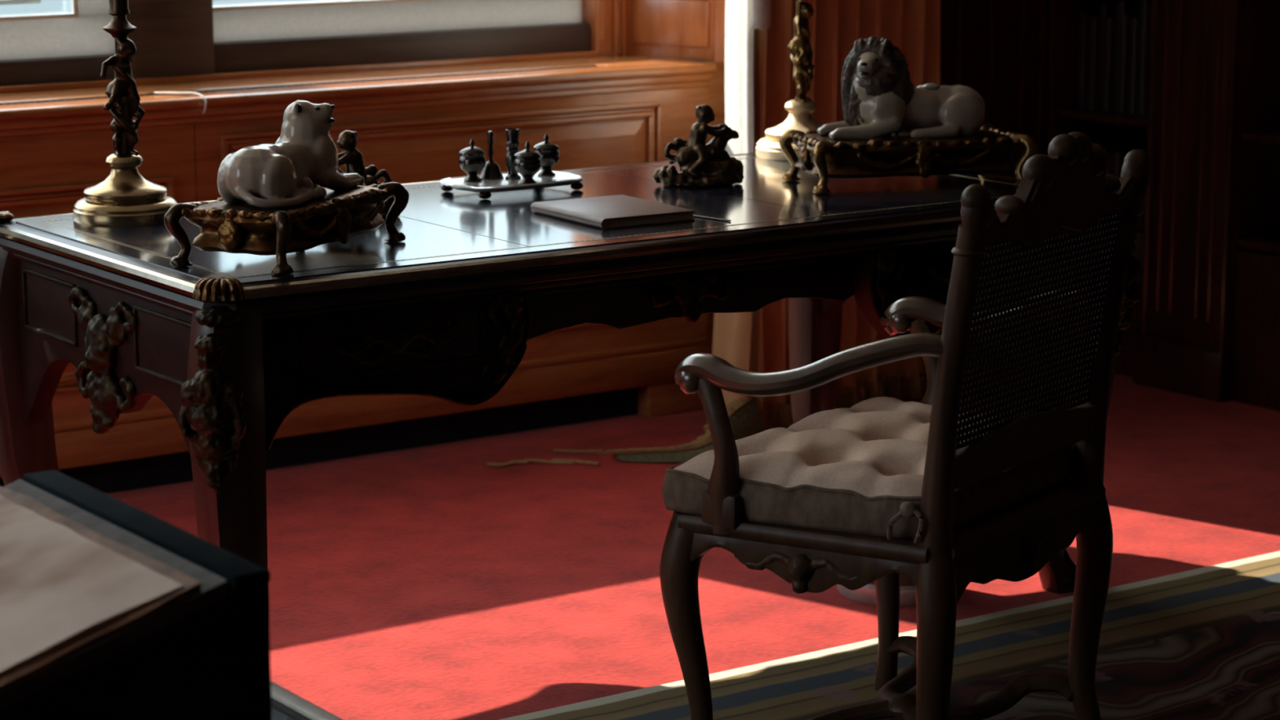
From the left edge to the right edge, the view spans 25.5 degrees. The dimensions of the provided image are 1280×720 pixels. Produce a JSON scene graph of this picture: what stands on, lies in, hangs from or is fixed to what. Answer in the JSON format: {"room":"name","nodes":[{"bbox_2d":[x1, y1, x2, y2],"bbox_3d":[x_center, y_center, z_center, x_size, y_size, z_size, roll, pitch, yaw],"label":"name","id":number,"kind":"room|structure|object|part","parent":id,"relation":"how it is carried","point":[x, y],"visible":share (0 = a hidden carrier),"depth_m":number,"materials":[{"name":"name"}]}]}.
{"room":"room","nodes":[
{"label":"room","id":0,"kind":"room"},
{"bbox_2d":[106,360,1279,719],"bbox_3d":[0.354,0.933,3.205,7.400,0.060,8.000,-8,14,-34],"label":"carpet","id":1,"kind":"structure","parent":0,"point":[437,581],"depth_m":5.74,"materials":[{"name":"red carpet"}]},
{"bbox_2d":[0,54,725,493],"bbox_3d":[-1.739,-0.082,5.925,4.615,0.870,0.360,-8,14,-34],"label":"wall paneling","id":2,"kind":"structure","parent":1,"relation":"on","point":[412,124],"depth_m":6.55,"materials":[{"name":"brown wood"}]},
{"bbox_3d":[-1.574,-0.104,5.835,1.350,0.450,0.015,-8,14,-34],"label":"panel moulding","id":3,"kind":"part","parent":2,"relation":"part of","materials":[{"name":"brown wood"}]},
{"bbox_2d":[154,92,207,114],"bbox_3d":[-1.004,-0.564,6.193,0.142,0.046,0.011,6,13,28],"label":"cable","id":4,"kind":"object","parent":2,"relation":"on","point":[194,93],"visible":1,"depth_m":6.18,"materials":[{"name":"white plastic"}]},
{"bbox_2d":[0,50,599,93],"bbox_3d":[-1.917,-0.529,5.914,4.410,0.016,0.035,-8,14,-34],"label":"window sill","id":5,"kind":"structure","parent":2,"relation":"on","point":[579,54],"depth_m":6.67,"materials":[{"name":"brown wood"}]},
{"bbox_2d":[0,65,601,105],"bbox_3d":[-1.849,-0.469,5.710,4.280,0.022,0.056,-8,14,-34],"label":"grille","id":6,"kind":"object","parent":2,"relation":"attached to","point":[399,77],"depth_m":6.48,"materials":[{"name":"brown wood"}]},
{"bbox_3d":[-1.685,0.244,5.831,4.526,0.102,0.022,-8,14,-34],"label":"skirting","id":7,"kind":"part","parent":2,"relation":"part of","materials":[{"name":"brown wood"}]},
{"bbox_3d":[-1.683,-0.439,5.697,4.530,0.036,0.022,-8,14,-34],"label":"cornice moulding","id":8,"kind":"part","parent":2,"relation":"part of","materials":[{"name":"brown wood"}]},
{"bbox_3d":[-0.437,-0.301,6.607,1.185,0.535,0.015,-8,14,-34],"label":"panel moulding","id":9,"kind":"part","parent":2,"relation":"part of","materials":[{"name":"brown wood"}]},
{"bbox_2d":[486,460,528,466],"bbox_3d":[-0.304,0.238,6.518,0.098,0.007,0.029,-3,12,-17],"label":"scrap","id":10,"kind":"object","parent":1,"relation":"on","point":[512,461],"visible":1,"depth_m":6.51,"materials":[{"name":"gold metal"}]},
{"bbox_2d":[523,458,572,464],"bbox_3d":[-0.215,0.234,6.537,0.121,0.007,0.028,1,11,6],"label":"scrap","id":11,"kind":"object","parent":1,"relation":"on","point":[528,460],"visible":1,"depth_m":6.53,"materials":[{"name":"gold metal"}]},
{"bbox_2d":[0,152,1142,594],"bbox_3d":[-0.130,0.094,5.238,1.995,0.793,1.007,-8,14,-34],"label":"writing desk","id":12,"kind":"object","parent":1,"relation":"on","point":[232,346],"visible":0.61,"depth_m":4.73,"materials":[{"name":"brown wood"}]},
{"bbox_3d":[-1.102,0.154,5.062,0.126,0.745,0.126,-8,14,-34],"label":"leg","id":13,"kind":"part","parent":12,"relation":"part of","materials":[{"name":"brown wood"}]},
{"bbox_3d":[-1.011,-0.092,4.852,0.010,0.108,0.220,-8,14,-34],"label":"panel moulding","id":14,"kind":"part","parent":12,"relation":"part of","materials":[{"name":"brown wood"}]},
{"bbox_2d":[72,0,177,226],"bbox_3d":[-0.907,-0.464,4.954,0.184,0.438,0.184,-8,14,-34],"label":"candlestick","id":15,"kind":"object","parent":12,"relation":"on","point":[125,197],"visible":1,"depth_m":4.94,"materials":[{"name":"gold metal"}]},
{"bbox_2d":[102,0,136,38],"bbox_3d":[-0.907,-0.620,4.923,0.062,0.120,0.062,-8,14,-34],"label":"socket","id":16,"kind":"object","parent":15,"relation":"attached to","point":[119,27],"depth_m":4.91,"materials":[{"name":"brown metal"}]},
{"bbox_3d":[-0.753,-0.020,4.491,0.010,0.108,0.220,-8,14,-34],"label":"panel moulding","id":17,"kind":"part","parent":12,"relation":"part of","materials":[{"name":"brown wood"}]},
{"bbox_3d":[-0.636,0.283,4.409,0.126,0.745,0.126,-8,14,-34],"label":"leg","id":18,"kind":"part","parent":12,"relation":"part of","materials":[{"name":"brown wood"}]},
{"bbox_2d":[164,99,408,274],"bbox_3d":[-0.570,-0.295,4.596,0.228,0.245,0.403,5,12,24],"label":"figurine","id":19,"kind":"object","parent":12,"relation":"on","point":[291,194],"visible":1,"depth_m":4.49,"materials":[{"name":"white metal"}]},
{"bbox_2d":[336,130,394,217],"bbox_3d":[-0.507,-0.328,5.008,0.174,0.161,0.093,-3,12,-17],"label":"bronze group","id":20,"kind":"object","parent":12,"relation":"on","point":[353,158],"visible":0.28,"depth_m":4.99},
{"bbox_3d":[-0.390,-0.026,4.499,0.340,0.093,0.008,-8,14,-34],"label":"panel moulding","id":21,"kind":"part","parent":12,"relation":"part of","materials":[{"name":"black wood"}]},
{"bbox_3d":[-0.416,0.059,4.533,0.527,0.334,0.053,-8,14,-34],"label":"drawer","id":22,"kind":"part","parent":12,"relation":"part of","materials":[{"name":"black wood"}]},
{"bbox_3d":[-0.388,-0.026,4.495,0.232,0.059,0.026,-8,14,-34],"label":"handle","id":23,"kind":"part","parent":12,"relation":"part of","materials":[{"name":"black metal"}]},
{"bbox_3d":[-0.387,0.037,4.514,0.505,0.222,0.010,-8,14,-34],"label":"rim moulding","id":24,"kind":"part","parent":12,"relation":"part of","materials":[{"name":"black wood"}]},
{"bbox_3d":[-0.130,-0.248,5.170,1.884,0.028,0.894,-8,14,-34],"label":"cavetto moulding","id":25,"kind":"part","parent":12,"relation":"part of","materials":[{"name":"brown wood"}]},
{"bbox_2d":[439,169,584,199],"bbox_3d":[-0.242,-0.332,5.356,0.270,0.024,0.178,-8,14,-36],"label":"tray","id":26,"kind":"object","parent":12,"relation":"on","point":[485,187],"visible":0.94,"depth_m":5.32,"materials":[{"name":"silver metal"}]},
{"bbox_2d":[458,138,486,182],"bbox_3d":[-0.317,-0.378,5.343,0.052,0.081,0.052,-8,14,-34],"label":"pot","id":27,"kind":"object","parent":26,"relation":"on","point":[472,160],"visible":1,"depth_m":5.33,"materials":[{"name":"silver metal"}]},
{"bbox_3d":[-0.317,-0.396,5.339,0.050,0.014,0.050,-8,14,-34],"label":"lid","id":28,"kind":"part","parent":27,"relation":"part of","materials":[{"name":"silver metal"}]},
{"bbox_3d":[-0.317,-0.410,5.337,0.011,0.017,0.011,-8,14,-34],"label":"knob","id":29,"kind":"part","parent":27,"relation":"part of","materials":[{"name":"silver metal"}]},
{"bbox_2d":[458,154,486,182],"bbox_3d":[-0.317,-0.364,5.346,0.052,0.052,0.052,-8,14,-34],"label":"bowl","id":30,"kind":"object","parent":27,"relation":"on","point":[472,164],"depth_m":5.33,"materials":[{"name":"silver metal"}]},
{"bbox_2d":[478,130,503,179],"bbox_3d":[-0.284,-0.391,5.384,0.049,0.091,0.049,-8,14,-34],"label":"bell","id":31,"kind":"object","parent":26,"relation":"on","point":[491,171],"visible":0.96,"depth_m":5.38,"materials":[{"name":"silver metal"}]},
{"bbox_3d":[-0.284,-0.406,5.381,0.012,0.061,0.012,-8,14,-34],"label":"handle","id":32,"kind":"part","parent":31,"relation":"part of","materials":[{"name":"silver metal"}]},
{"bbox_2d":[504,128,520,179],"bbox_3d":[-0.242,-0.392,5.379,0.031,0.094,0.031,-8,14,-34],"label":"candlestick","id":33,"kind":"object","parent":26,"relation":"on","point":[513,134],"visible":0.91,"depth_m":5.37,"materials":[{"name":"silver metal"}]},
{"bbox_2d":[513,141,541,184],"bbox_3d":[-0.211,-0.370,5.302,0.052,0.081,0.052,-8,14,-34],"label":"pot","id":34,"kind":"object","parent":26,"relation":"on","point":[527,162],"visible":1,"depth_m":5.29,"materials":[{"name":"silver metal"}]},
{"bbox_2d":[513,156,541,184],"bbox_3d":[-0.211,-0.356,5.305,0.052,0.052,0.052,-8,14,-34],"label":"bowl","id":35,"kind":"object","parent":34,"relation":"on","point":[527,166],"depth_m":5.29,"materials":[{"name":"silver metal"}]},
{"bbox_3d":[-0.211,-0.388,5.298,0.050,0.014,0.050,-8,14,-34],"label":"lid","id":36,"kind":"part","parent":34,"relation":"part of","materials":[{"name":"silver metal"}]},
{"bbox_3d":[-0.211,-0.401,5.296,0.011,0.017,0.011,-8,14,-34],"label":"knob","id":37,"kind":"part","parent":34,"relation":"part of","materials":[{"name":"silver metal"}]},
{"bbox_2d":[533,133,559,176],"bbox_3d":[-0.179,-0.394,5.423,0.052,0.081,0.052,-8,14,-34],"label":"pot","id":38,"kind":"object","parent":26,"relation":"on","point":[549,157],"visible":0.92,"depth_m":5.41,"materials":[{"name":"silver metal"}]},
{"bbox_3d":[-0.179,-0.412,5.419,0.050,0.014,0.050,-8,14,-34],"label":"lid","id":39,"kind":"part","parent":38,"relation":"part of","materials":[{"name":"silver metal"}]},
{"bbox_3d":[-0.179,-0.425,5.417,0.011,0.017,0.011,-8,14,-34],"label":"knob","id":40,"kind":"part","parent":38,"relation":"part of","materials":[{"name":"silver metal"}]},
{"bbox_2d":[533,149,559,176],"bbox_3d":[-0.179,-0.380,5.426,0.052,0.052,0.052,-8,14,-34],"label":"bowl","id":41,"kind":"object","parent":38,"relation":"on","point":[548,158],"depth_m":5.41,"materials":[{"name":"silver metal"}]},
{"bbox_3d":[-0.086,-0.124,4.757,0.260,0.009,0.008,-8,14,-34],"label":"panel moulding","id":42,"kind":"part","parent":12,"relation":"part of","materials":[{"name":"brown wood"}]},
{"bbox_2d":[530,194,694,229],"bbox_3d":[-0.050,-0.264,5.023,0.194,0.018,0.242,-7,13,-32],"label":"notebook","id":43,"kind":"object","parent":12,"relation":"on","point":[612,211],"visible":1,"depth_m":4.97,"materials":[{"name":"grey leather"}]},
{"bbox_3d":[0.079,-0.124,4.889,0.780,0.113,0.020,-8,14,-34],"label":"drawer","id":44,"kind":"part","parent":12,"relation":"part of","materials":[{"name":"brown wood"}]},
{"bbox_2d":[652,104,743,187],"bbox_3d":[0.112,-0.410,5.427,0.176,0.161,0.091,0,11,-1],"label":"bronze group","id":45,"kind":"object","parent":12,"relation":"on","point":[700,164],"visible":1,"depth_m":5.41},
{"bbox_2d":[693,213,731,222],"bbox_3d":[0.092,-0.261,5.034,0.012,0.009,0.200,-10,15,-42],"label":"paperknife","id":46,"kind":"object","parent":12,"relation":"on","point":[694,215],"visible":0.38,"depth_m":4.99,"materials":[{"name":"silver metal"}]},
{"bbox_3d":[0.258,-0.171,4.993,0.260,0.009,0.008,-8,14,-34],"label":"panel moulding","id":47,"kind":"part","parent":12,"relation":"part of","materials":[{"name":"brown wood"}]},
{"bbox_2d":[755,0,822,161],"bbox_3d":[0.332,-0.638,5.832,0.184,0.438,0.184,6,12,26],"label":"candlestick","id":48,"kind":"object","parent":12,"relation":"on","point":[800,117],"visible":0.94,"depth_m":5.82,"materials":[{"name":"gold metal"}]},
{"bbox_2d":[795,0,808,1],"bbox_3d":[0.332,-0.794,5.802,0.062,0.120,0.062,6,12,26],"label":"socket","id":49,"kind":"object","parent":48,"relation":"attached to","point":[795,0],"depth_m":5.80,"materials":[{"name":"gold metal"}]},
{"bbox_3d":[0.376,-0.048,6.076,0.126,0.745,0.126,-8,14,-34],"label":"leg","id":50,"kind":"part","parent":12,"relation":"part of","materials":[{"name":"brown wood"}]},
{"bbox_2d":[779,35,1037,194],"bbox_3d":[0.514,-0.479,5.430,0.448,0.283,0.228,-3,12,-15],"label":"figurine","id":51,"kind":"object","parent":12,"relation":"on","point":[890,126],"visible":0.98,"depth_m":5.38,"materials":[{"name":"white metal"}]},
{"bbox_3d":[0.611,-0.081,5.238,0.527,0.334,0.053,-8,14,-34],"label":"drawer","id":52,"kind":"part","parent":12,"relation":"part of","materials":[{"name":"brown wood"}]},
{"bbox_3d":[0.614,-0.100,5.201,0.505,0.222,0.010,-8,14,-34],"label":"rim moulding","id":53,"kind":"part","parent":12,"relation":"part of","materials":[{"name":"brown wood"}]},
{"bbox_3d":[0.618,-0.164,5.191,0.340,0.093,0.008,-8,14,-34],"label":"panel moulding","id":54,"kind":"part","parent":12,"relation":"part of","materials":[{"name":"brown wood"}]},
{"bbox_3d":[0.620,-0.163,5.187,0.233,0.059,0.026,-8,14,-34],"label":"handle","id":55,"kind":"part","parent":12,"relation":"part of","materials":[{"name":"metal"}]},
{"bbox_3d":[0.842,0.082,5.423,0.126,0.745,0.126,-8,14,-34],"label":"leg","id":56,"kind":"part","parent":12,"relation":"part of","materials":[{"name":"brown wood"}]},
{"bbox_2d":[551,458,599,465],"bbox_3d":[-0.148,0.235,6.535,0.120,0.007,0.020,4,12,18],"label":"scrap","id":57,"kind":"object","parent":1,"relation":"on","point":[552,460],"visible":1,"depth_m":6.54,"materials":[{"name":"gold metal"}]},
{"bbox_2d":[553,448,602,453],"bbox_3d":[-0.145,0.214,6.641,0.116,0.007,0.016,1,11,3],"label":"scrap","id":58,"kind":"object","parent":1,"relation":"on","point":[554,450],"visible":1,"depth_m":6.64,"materials":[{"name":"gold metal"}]},
{"bbox_2d":[597,0,940,462],"bbox_3d":[0.340,-1.286,6.646,0.231,2.947,1.113,9,14,39],"label":"curtain","id":59,"kind":"object","parent":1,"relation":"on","point":[759,82],"visible":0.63,"depth_m":6.79,"materials":[{"name":"red fabric"}]},
{"bbox_2d":[836,573,916,605],"bbox_3d":[0.490,0.314,5.462,0.238,0.275,0.238,-8,14,-34],"label":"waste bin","id":60,"kind":"object","parent":1,"relation":"on","point":[867,593],"visible":0.05,"depth_m":5.39,"materials":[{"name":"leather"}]},
{"bbox_2d":[499,551,1279,719],"bbox_3d":[0.595,1.034,2.518,6.200,0.008,4.600,-8,14,-34],"label":"rug","id":61,"kind":"object","parent":1,"relation":"on","point":[1203,643],"visible":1,"depth_m":4.99,"materials":[{"name":"fabric"}]},
{"bbox_2d":[0,469,271,719],"bbox_3d":[-0.806,0.553,3.139,0.611,0.694,0.565,-8,14,-34],"label":"stand","id":62,"kind":"object","parent":61,"relation":"on","point":[212,663],"visible":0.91,"depth_m":2.99,"materials":[{"name":"black wood"}]},
{"bbox_2d":[0,479,228,710],"bbox_3d":[-0.805,0.300,3.089,0.512,0.173,0.554,-8,14,-34],"label":"volume","id":63,"kind":"object","parent":62,"relation":"on","point":[77,588],"visible":1,"depth_m":3.02,"materials":[{"name":"leather"}]},
{"bbox_2d":[271,681,342,719],"bbox_3d":[-0.361,0.695,3.457,0.365,0.292,1.100,-8,14,-34],"label":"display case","id":64,"kind":"object","parent":61,"relation":"on","point":[286,704],"visible":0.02,"depth_m":3.84,"materials":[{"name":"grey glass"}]},
{"bbox_3d":[-0.371,0.573,3.407,0.320,0.017,1.070,-8,14,-34],"label":"glass","id":65,"kind":"part","parent":64,"relation":"part of","materials":[{"name":"clear glass"}]},
{"bbox_2d":[659,131,1151,719],"bbox_3d":[0.433,0.138,4.407,0.546,1.022,0.684,8,14,35],"label":"armchair","id":66,"kind":"object","parent":61,"relation":"on","point":[1067,190],"visible":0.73,"depth_m":4.24,"materials":[{"name":"brown wood"}]},
{"bbox_3d":[0.069,0.445,4.365,0.074,0.436,0.072,8,14,35],"label":"leg","id":67,"kind":"part","parent":66,"relation":"part of","materials":[{"name":"brown wood"}]},
{"bbox_3d":[0.245,0.299,4.227,0.409,0.097,0.040,6,13,29],"label":"seat rail","id":68,"kind":"part","parent":66,"relation":"part of","materials":[{"name":"brown wood"}]},
{"bbox_3d":[0.240,0.011,4.155,0.452,0.131,0.084,6,13,29],"label":"arm","id":69,"kind":"part","parent":66,"relation":"part of","materials":[{"name":"brown wood"}]},
{"bbox_2d":[662,396,1072,543],"bbox_3d":[0.390,0.155,4.450,0.460,0.098,0.646,8,14,35],"label":"seat cushion","id":70,"kind":"object","parent":66,"relation":"on","point":[859,468],"visible":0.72,"depth_m":4.28,"materials":[{"name":"fabric"}]},
{"bbox_3d":[0.420,0.352,4.834,0.074,0.436,0.072,8,14,35],"label":"leg","id":71,"kind":"part","parent":66,"relation":"part of","materials":[{"name":"brown wood"}]},
{"bbox_3d":[0.432,0.484,4.169,0.070,0.436,0.069,8,14,35],"label":"leg","id":72,"kind":"part","parent":66,"relation":"part of","materials":[{"name":"brown wood"}]},
{"bbox_3d":[0.587,-0.082,4.619,0.452,0.131,0.084,10,15,42],"label":"arm","id":73,"kind":"part","parent":66,"relation":"part of","materials":[{"name":"brown wood"}]},
{"bbox_3d":[0.577,0.118,4.296,0.032,0.072,0.470,8,14,35],"label":"rail","id":74,"kind":"part","parent":66,"relation":"part of","materials":[{"name":"brown wood"}]},
{"bbox_3d":[0.583,0.283,4.324,0.040,0.102,0.477,8,14,35],"label":"seat rail","id":75,"kind":"part","parent":66,"relation":"part of","materials":[{"name":"brown wood"}]},
{"bbox_3d":[0.597,-0.060,4.245,0.049,0.332,0.460,8,14,35],"label":"cane panel","id":76,"kind":"part","parent":66,"relation":"part of","materials":[{"name":"brown wicker"}]},
{"bbox_3d":[0.626,-0.256,4.185,0.068,0.164,0.470,8,14,35],"label":"crest rail","id":77,"kind":"part","parent":66,"relation":"part of","materials":[{"name":"brown wood"}]},
{"bbox_3d":[0.720,0.407,4.554,0.070,0.436,0.069,8,14,35],"label":"leg","id":78,"kind":"part","parent":66,"relation":"part of","materials":[{"name":"brown wood"}]},
{"bbox_2d":[1043,0,1279,411],"bbox_3d":[1.758,-1.270,6.830,0.410,2.850,1.880,-8,14,-34],"label":"bookcase","id":79,"kind":"object","parent":1,"relation":"on","point":[1205,324],"visible":0.8,"depth_m":7.19,"materials":[{"name":"brown wood"}]},
{"bbox_2d":[1075,12,1100,108],"bbox_3d":[1.263,-0.816,7.662,0.200,0.254,0.027,-8,14,-34],"label":"book","id":80,"kind":"object","parent":79,"relation":"on","point":[1082,16],"visible":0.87,"depth_m":7.60,"materials":[{"name":"black"}]},
{"bbox_3d":[1.238,-1.345,7.592,0.350,2.700,0.035,-8,14,-34],"label":"panel","id":81,"kind":"part","parent":79,"relation":"part of","materials":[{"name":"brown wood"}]},
{"bbox_3d":[1.358,-0.655,7.562,0.300,0.022,0.366,-8,14,-34],"label":"shelf","id":82,"kind":"part","parent":79,"relation":"part of","materials":[{"name":"brown wood"}]},
{"bbox_2d":[1097,4,1115,109],"bbox_3d":[1.300,-0.818,7.608,0.171,0.279,0.021,-8,14,-34],"label":"book","id":83,"kind":"object","parent":79,"relation":"on","point":[1108,11],"visible":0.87,"depth_m":7.55,"materials":[{"name":"black"}]},
{"bbox_2d":[1100,17,1115,111],"bbox_3d":[1.316,-0.797,7.589,0.196,0.245,0.032,-8,14,-34],"label":"book","id":84,"kind":"object","parent":79,"relation":"on","point":[1108,24],"visible":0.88,"depth_m":7.53,"materials":[{"name":"black"}]},
{"bbox_2d":[1106,152,1110,173],"bbox_3d":[1.324,-0.486,7.639,0.216,0.155,0.039,-8,14,-34],"label":"book","id":85,"kind":"object","parent":79,"relation":"on","point":[1108,153],"visible":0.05,"depth_m":7.56,"materials":[{"name":"black"}]},
{"bbox_2d":[1111,0,1138,111],"bbox_3d":[1.335,-0.815,7.557,0.171,0.292,0.033,-8,14,-34],"label":"book","id":86,"kind":"object","parent":79,"relation":"on","point":[1126,6],"visible":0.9,"depth_m":7.50,"materials":[{"name":"black"}]},
{"bbox_2d":[1117,13,1137,113],"bbox_3d":[1.352,-0.794,7.537,0.195,0.260,0.022,-8,14,-34],"label":"book","id":87,"kind":"object","parent":79,"relation":"on","point":[1125,18],"visible":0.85,"depth_m":7.48,"materials":[{"name":"black"}]},
{"bbox_2d":[1109,147,1146,178],"bbox_3d":[1.346,-0.484,7.607,0.211,0.164,0.036,-8,14,-34],"label":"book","id":88,"kind":"object","parent":79,"relation":"on","point":[1116,157],"visible":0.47,"depth_m":7.53,"materials":[{"name":"black"}]},
{"bbox_3d":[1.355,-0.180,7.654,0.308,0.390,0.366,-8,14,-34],"label":"cupboard door","id":89,"kind":"part","parent":79,"relation":"part of","materials":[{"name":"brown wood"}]},
{"bbox_2d":[1127,17,1137,113],"bbox_3d":[1.366,-0.787,7.517,0.173,0.253,0.026,-8,14,-34],"label":"book","id":90,"kind":"object","parent":79,"relation":"on","point":[1134,20],"visible":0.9,"depth_m":7.47,"materials":[{"name":"black"}]},
{"bbox_3d":[1.358,-0.391,7.615,0.300,0.022,0.366,-8,14,-34],"label":"shelf","id":91,"kind":"part","parent":79,"relation":"part of","materials":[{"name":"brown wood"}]},
{"bbox_3d":[1.901,-1.220,6.961,0.040,2.700,1.850,-8,14,-34],"label":"panel","id":92,"kind":"part","parent":79,"relation":"part of","materials":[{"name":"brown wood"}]},
{"bbox_2d":[1134,0,1151,115],"bbox_3d":[1.384,-0.805,7.488,0.173,0.301,0.032,-8,14,-34],"label":"book","id":93,"kind":"object","parent":79,"relation":"on","point":[1143,4],"visible":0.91,"depth_m":7.44,"materials":[{"name":"black"}]},
{"bbox_3d":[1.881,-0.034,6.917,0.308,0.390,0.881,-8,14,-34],"label":"cupboard door","id":94,"kind":"part","parent":79,"relation":"part of","materials":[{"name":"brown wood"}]},
{"bbox_3d":[1.884,-0.244,6.878,0.300,0.022,0.881,-8,14,-34],"label":"shelf","id":95,"kind":"part","parent":79,"relation":"part of","materials":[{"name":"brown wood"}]},
{"bbox_3d":[1.884,-0.509,6.825,0.300,0.022,0.881,-8,14,-34],"label":"shelf","id":96,"kind":"part","parent":79,"relation":"part of","materials":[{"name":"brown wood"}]},
{"bbox_2d":[684,0,1047,382],"bbox_3d":[0.675,-1.586,7.519,1.460,3.200,0.630,-8,14,-34],"label":"wall","id":97,"kind":"structure","parent":0,"point":[997,49],"depth_m":7.52,"materials":[{"name":"brown wood"}]},
{"bbox_3d":[-1.930,-0.131,6.180,4.640,0.868,0.260,-8,14,-34],"label":"wall","id":98,"kind":"structure","parent":0,"visible":0},
{"bbox_2d":[0,0,115,85],"bbox_3d":[-1.800,-1.573,5.868,1.465,2.082,0.100,-8,14,-34],"label":"window","id":99,"kind":"structure","parent":98,"relation":"in","point":[46,48],"depth_m":6.36,"materials":[{"name":"white paint"}]},
{"bbox_2d":[126,0,214,78],"bbox_3d":[-1.107,-1.666,6.338,0.220,2.082,0.120,-8,14,-34],"label":"trim","id":100,"kind":"structure","parent":98,"relation":"attached to","point":[171,37],"depth_m":6.47,"materials":[{"name":"brown wood"}]},
{"bbox_2d":[213,0,590,72],"bbox_3d":[-0.585,-1.738,6.702,1.060,2.082,0.100,-8,14,-34],"label":"window","id":101,"kind":"structure","parent":98,"relation":"in","point":[260,37],"depth_m":6.84,"materials":[{"name":"white glass"}]},
{"bbox_3d":[-0.584,-0.827,6.881,1.060,0.091,0.015,-8,14,-34],"label":"panel","id":102,"kind":"part","parent":101,"relation":"part of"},
{"bbox_2d":[582,0,620,56],"bbox_3d":[-0.110,-1.798,7.004,0.078,2.082,0.129,-8,14,-34],"label":"trim","id":103,"kind":"structure","parent":98,"relation":"attached to","point":[603,16],"depth_m":7.14,"materials":[{"name":"brown wood"}]},
{"bbox_2d":[619,0,725,62],"bbox_3d":[0.080,-1.784,6.931,0.380,2.082,0.064,8,14,35],"label":"wall panel","id":104,"kind":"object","parent":98,"relation":"attached to","point":[689,29],"depth_m":7.09,"materials":[{"name":"brown wood"}]}
]}

